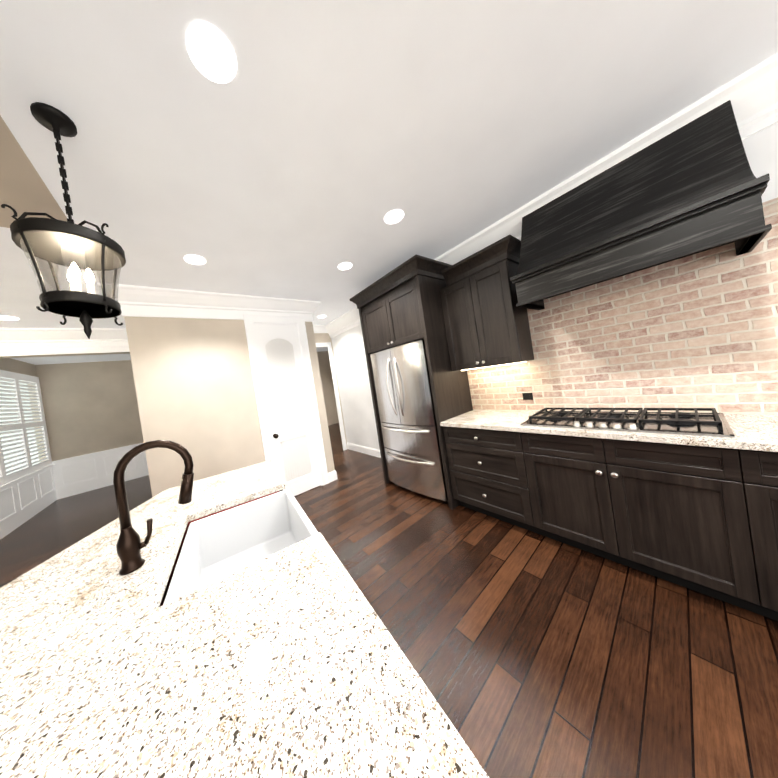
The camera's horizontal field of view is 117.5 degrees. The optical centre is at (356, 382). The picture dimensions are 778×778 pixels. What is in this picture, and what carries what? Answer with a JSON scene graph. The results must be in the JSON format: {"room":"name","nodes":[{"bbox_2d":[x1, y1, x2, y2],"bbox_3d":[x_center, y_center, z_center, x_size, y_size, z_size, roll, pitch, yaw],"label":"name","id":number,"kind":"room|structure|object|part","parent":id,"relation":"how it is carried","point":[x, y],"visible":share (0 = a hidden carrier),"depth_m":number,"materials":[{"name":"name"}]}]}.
{"room":"kitchen","nodes":[
{"label":"kitchen","id":0,"kind":"room"},
{"bbox_2d":[0,352,143,461],"bbox_3d":[-6.181,1.011,1.648,7.640,2.770,0.120,-9,0,-36],"label":"wall","id":1,"kind":"structure","parent":0,"point":[90,407],"depth_m":3.28,"materials":[{"name":"beige paint"}]},
{"bbox_2d":[0,378,39,474],"bbox_3d":[-5.728,0.694,3.739,0.005,1.640,2.140,-9,0,-36],"label":"window","id":2,"kind":"structure","parent":1,"relation":"in","point":[9,469],"depth_m":4.09,"materials":[{"name":"clear glass"}]},
{"bbox_2d":[0,370,54,488],"bbox_3d":[-5.620,0.692,3.816,0.060,1.810,2.320,-9,0,-36],"label":"window shutters","id":3,"kind":"object","parent":2,"relation":"attached to","point":[16,379],"visible":1,"depth_m":4.07,"materials":[{"name":"white wood"}]},
{"bbox_2d":[0,467,59,539],"bbox_3d":[-5.394,1.885,3.726,0.030,0.785,2.490,-9,0,-36],"label":"trim","id":4,"kind":"structure","parent":1,"relation":"attached to","point":[22,501],"depth_m":3.92,"materials":[{"name":"white wood"}]},
{"bbox_2d":[0,328,128,348],"bbox_3d":[-6.343,-0.222,1.505,7.520,0.282,0.132,-9,0,-36],"label":"crown molding","id":5,"kind":"structure","parent":1,"relation":"attached to","point":[10,338],"depth_m":3.18,"materials":[{"name":"white wood"}]},
{"bbox_2d":[0,346,129,356],"bbox_3d":[-4.005,0.795,3.202,2.280,2.530,0.145,-9,0,-36],"label":"door frame","id":6,"kind":"structure","parent":1,"relation":"attached to","point":[49,351],"depth_m":3.21,"materials":[{"name":"white wood"}]},
{"bbox_2d":[52,443,148,498],"bbox_3d":[-5.165,1.429,5.499,2.580,1.600,0.050,-9,0,-36],"label":"trim","id":7,"kind":"structure","parent":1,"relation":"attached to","point":[76,475],"depth_m":5.08,"materials":[{"name":"white wood"}]},
{"bbox_2d":[124,316,334,497],"bbox_3d":[-1.412,0.283,3.094,2.124,2.770,0.120,-9,0,-36],"label":"wall","id":8,"kind":"structure","parent":0,"point":[194,388],"depth_m":2.72,"materials":[{"name":"beige paint"}]},
{"bbox_2d":[116,317,128,344],"bbox_3d":[-2.905,-0.750,2.994,0.132,0.282,1.470,-9,0,-36],"label":"crown molding","id":9,"kind":"structure","parent":8,"relation":"attached to","point":[123,333],"depth_m":3.53,"materials":[{"name":"white wood"}]},
{"bbox_2d":[97,282,320,321],"bbox_3d":[-1.525,-0.958,2.985,2.388,0.282,0.132,-9,0,-36],"label":"crown molding","id":10,"kind":"structure","parent":8,"relation":"attached to","point":[135,301],"depth_m":2.77,"materials":[{"name":"white wood"}]},
{"bbox_2d":[243,314,328,485],"bbox_3d":[-0.988,0.323,3.373,0.847,2.561,0.150,-9,0,-36],"label":"door frame","id":11,"kind":"structure","parent":8,"relation":"attached to","point":[250,320],"depth_m":3.32,"materials":[{"name":"white wood"}]},
{"bbox_2d":[254,324,320,495],"bbox_3d":[-0.950,0.374,3.333,0.605,2.432,0.110,-9,0,-36],"label":"pantry door","id":12,"kind":"structure","parent":8,"relation":"in","point":[287,403],"depth_m":3.35,"materials":[{"name":"white wood"}]},
{"bbox_2d":[328,470,337,479],"bbox_3d":[-0.670,1.492,4.165,0.016,0.145,1.236,-9,0,-36],"label":"baseboard","id":13,"kind":"structure","parent":8,"relation":"attached to","point":[332,475],"depth_m":3.63,"materials":[{"name":"white wood"}]},
{"bbox_2d":[317,351,338,425],"bbox_3d":[-2.274,0.387,8.036,3.920,2.770,0.120,-9,0,-36],"label":"wall","id":14,"kind":"structure","parent":0,"point":[328,387],"depth_m":8.82,"materials":[{"name":"beige paint"}]},
{"bbox_2d":[314,333,346,445],"bbox_3d":[-0.086,0.069,5.561,2.936,2.770,0.120,-9,0,-36],"label":"wall","id":15,"kind":"structure","parent":0,"point":[322,337],"depth_m":5.20,"materials":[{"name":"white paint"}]},
{"bbox_2d":[313,325,323,332],"bbox_3d":[-0.997,-1.116,4.896,0.720,0.148,0.103,-9,0,-36],"label":"crown molding","id":16,"kind":"structure","parent":15,"relation":"attached to","point":[319,328],"depth_m":5.03,"materials":[{"name":"white wood"}]},
{"bbox_2d":[0,423,777,777],"bbox_3d":[-2.701,1.936,1.651,13.000,0.100,11.500,-9,0,-36],"label":"floor","id":17,"kind":"structure","parent":0,"point":[530,653],"depth_m":1.21,"materials":[{"name":"brown wood"}]},
{"bbox_2d":[0,440,488,777],"bbox_3d":[-0.792,0.915,0.463,1.980,1.361,2.517,-9,0,-36],"label":"kitchen island","id":18,"kind":"object","parent":17,"relation":"on","point":[229,624],"visible":1,"depth_m":0.51,"materials":[{"name":"stone"}]},
{"bbox_2d":[113,440,193,575],"bbox_3d":[-0.766,0.442,0.900,0.256,0.438,0.078,-9,0,-36],"label":"faucet","id":19,"kind":"object","parent":18,"relation":"on","point":[129,544],"depth_m":0.85,"materials":[{"name":"brown metal"}]},
{"bbox_2d":[370,340,447,501],"bbox_3d":[0.785,0.441,3.021,0.753,1.800,0.900,-9,0,-36],"label":"fridge","id":20,"kind":"object","parent":17,"relation":"on","point":[407,417],"visible":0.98,"depth_m":2.73,"materials":[{"name":"grey metal"}]},
{"bbox_3d":[0.497,0.314,2.829,0.097,1.250,0.747,-9,0,-36],"label":"handle","id":21,"kind":"part","parent":20,"relation":"part of","materials":[{"name":"silver metal"}]},
{"bbox_2d":[350,255,472,509],"bbox_3d":[0.741,0.033,3.025,0.751,2.620,1.190,-9,0,-36],"label":"surround","id":22,"kind":"object","parent":17,"relation":"on","point":[401,304],"visible":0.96,"depth_m":2.60,"materials":[{"name":"brown wood"}]},
{"bbox_3d":[0.380,-0.720,2.845,0.056,0.580,0.952,-9,0,-36],"label":"door","id":23,"kind":"part","parent":22,"relation":"part of","materials":[{"name":"brown wood"}]},
{"bbox_2d":[443,426,531,530],"bbox_3d":[1.434,0.812,2.320,0.638,0.880,0.770,-9,0,-36],"label":"base cabinet","id":24,"kind":"object","parent":17,"relation":"on","point":[486,472],"depth_m":2.12,"materials":[{"name":"brown wood"}]},
{"bbox_2d":[516,434,731,603],"bbox_3d":[1.903,0.745,1.660,0.638,0.880,0.975,-9,0,-36],"label":"base cabinet","id":25,"kind":"object","parent":17,"relation":"on","point":[699,514],"depth_m":1.43,"materials":[{"name":"brown wood"}]},
{"bbox_2d":[440,410,777,453],"bbox_3d":[2.257,0.228,1.040,0.670,0.038,3.897,-9,0,-36],"label":"countertop","id":26,"kind":"structure","parent":25,"relation":"on","point":[751,431],"depth_m":1.36,"materials":[{"name":"white stone"}]},
{"bbox_2d":[520,408,734,437],"bbox_3d":[1.801,0.249,1.679,0.550,0.050,0.915,-9,0,-36],"label":"cooktop","id":27,"kind":"object","parent":26,"relation":"in","point":[714,423],"visible":1,"depth_m":1.53,"materials":[{"name":"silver metal"}]},
{"bbox_2d":[712,450,777,620],"bbox_3d":[2.473,0.663,0.858,0.638,0.880,1.240,-9,0,-36],"label":"base cabinet","id":28,"kind":"object","parent":17,"relation":"on","point":[746,480],"depth_m":1.13,"materials":[{"name":"brown wood"}]},
{"bbox_2d":[0,0,777,364],"bbox_3d":[-3.130,-0.899,1.637,13.000,0.104,11.500,-9,0,-36],"label":"ceiling","id":29,"kind":"structure","parent":0,"point":[306,148],"depth_m":1.18,"materials":[{"name":"white paint"}]},
{"bbox_2d":[1,102,125,338],"bbox_3d":[-1.220,-0.656,1.007,0.312,0.950,0.312,-9,0,-36],"label":"pendant lantern","id":30,"kind":"object","parent":29,"relation":"hanging from","point":[47,246],"visible":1,"depth_m":0.98,"materials":[{"name":"black metal"}]},
{"bbox_3d":[-1.190,-0.453,1.008,0.296,0.250,0.296,-9,0,-36],"label":"glass","id":31,"kind":"part","parent":30,"relation":"part of","materials":[{"name":"clear glass"}]},
{"bbox_2d":[186,22,236,82],"bbox_3d":[-0.543,-1.235,0.886,0.162,0.005,0.165,-9,0,-36],"label":"recessed light","id":32,"kind":"object","parent":29,"relation":"in","point":[211,52],"depth_m":0.88,"materials":[{"name":"white"}]},
{"bbox_2d":[384,210,403,223],"bbox_3d":[0.310,-1.370,1.942,0.166,0.005,0.164,-9,0,-36],"label":"recessed light","id":33,"kind":"object","parent":29,"relation":"in","point":[394,216],"depth_m":1.94,"materials":[{"name":"white"}]},
{"bbox_2d":[331,123,777,449],"bbox_3d":[1.729,-0.188,2.371,0.120,2.770,7.200,-9,0,-36],"label":"wall","id":34,"kind":"structure","parent":0,"point":[761,149],"depth_m":4.55,"materials":[{"name":"white paint"}]},
{"bbox_2d":[316,342,346,450],"bbox_3d":[-1.686,0.488,6.572,2.890,2.410,3.720,-9,0,-36],"label":"trim","id":35,"kind":"structure","parent":34,"relation":"attached to","point":[332,366],"depth_m":5.19,"materials":[{"name":"white"}]},
{"bbox_2d":[347,443,380,457],"bbox_3d":[0.352,1.336,4.474,0.016,0.145,1.940,-9,0,-36],"label":"baseboard","id":36,"kind":"structure","parent":34,"relation":"attached to","point":[362,449],"depth_m":4.73,"materials":[{"name":"white wood"}]},
{"bbox_2d":[440,235,533,370],"bbox_3d":[1.310,-0.701,2.398,0.386,1.092,0.752,-9,0,-36],"label":"upper cabinet","id":37,"kind":"object","parent":34,"relation":"attached to","point":[486,320],"visible":1,"depth_m":2.26,"materials":[{"name":"brown wood"}]},
{"bbox_2d":[324,53,777,337],"bbox_3d":[1.424,-1.410,2.280,0.173,0.262,7.200,-9,0,-36],"label":"crown molding","id":38,"kind":"structure","parent":34,"relation":"attached to","point":[751,94],"depth_m":1.46,"materials":[{"name":"white"}]},
{"bbox_2d":[467,198,777,413],"bbox_3d":[2.525,-0.429,1.115,0.008,1.220,4.200,-9,0,-36],"label":"backsplash","id":39,"kind":"structure","parent":34,"relation":"attached to","point":[698,330],"depth_m":1.65,"materials":[{"name":"beige brick"}]},
{"bbox_2d":[522,393,532,399],"bbox_3d":[1.709,0.139,2.345,0.008,0.070,0.085,-9,0,-36],"label":"outlet","id":40,"kind":"object","parent":39,"relation":"attached to","point":[527,396],"visible":1,"depth_m":2.34,"materials":[{"name":"black plastic"}]},
{"bbox_2d":[510,100,771,309],"bbox_3d":[1.716,-1.127,1.620,0.536,0.898,1.040,-9,0,-36],"label":"range hood","id":41,"kind":"object","parent":34,"relation":"attached to","point":[695,186],"visible":0.96,"depth_m":1.41,"materials":[{"name":"brown wood"}]}
]}

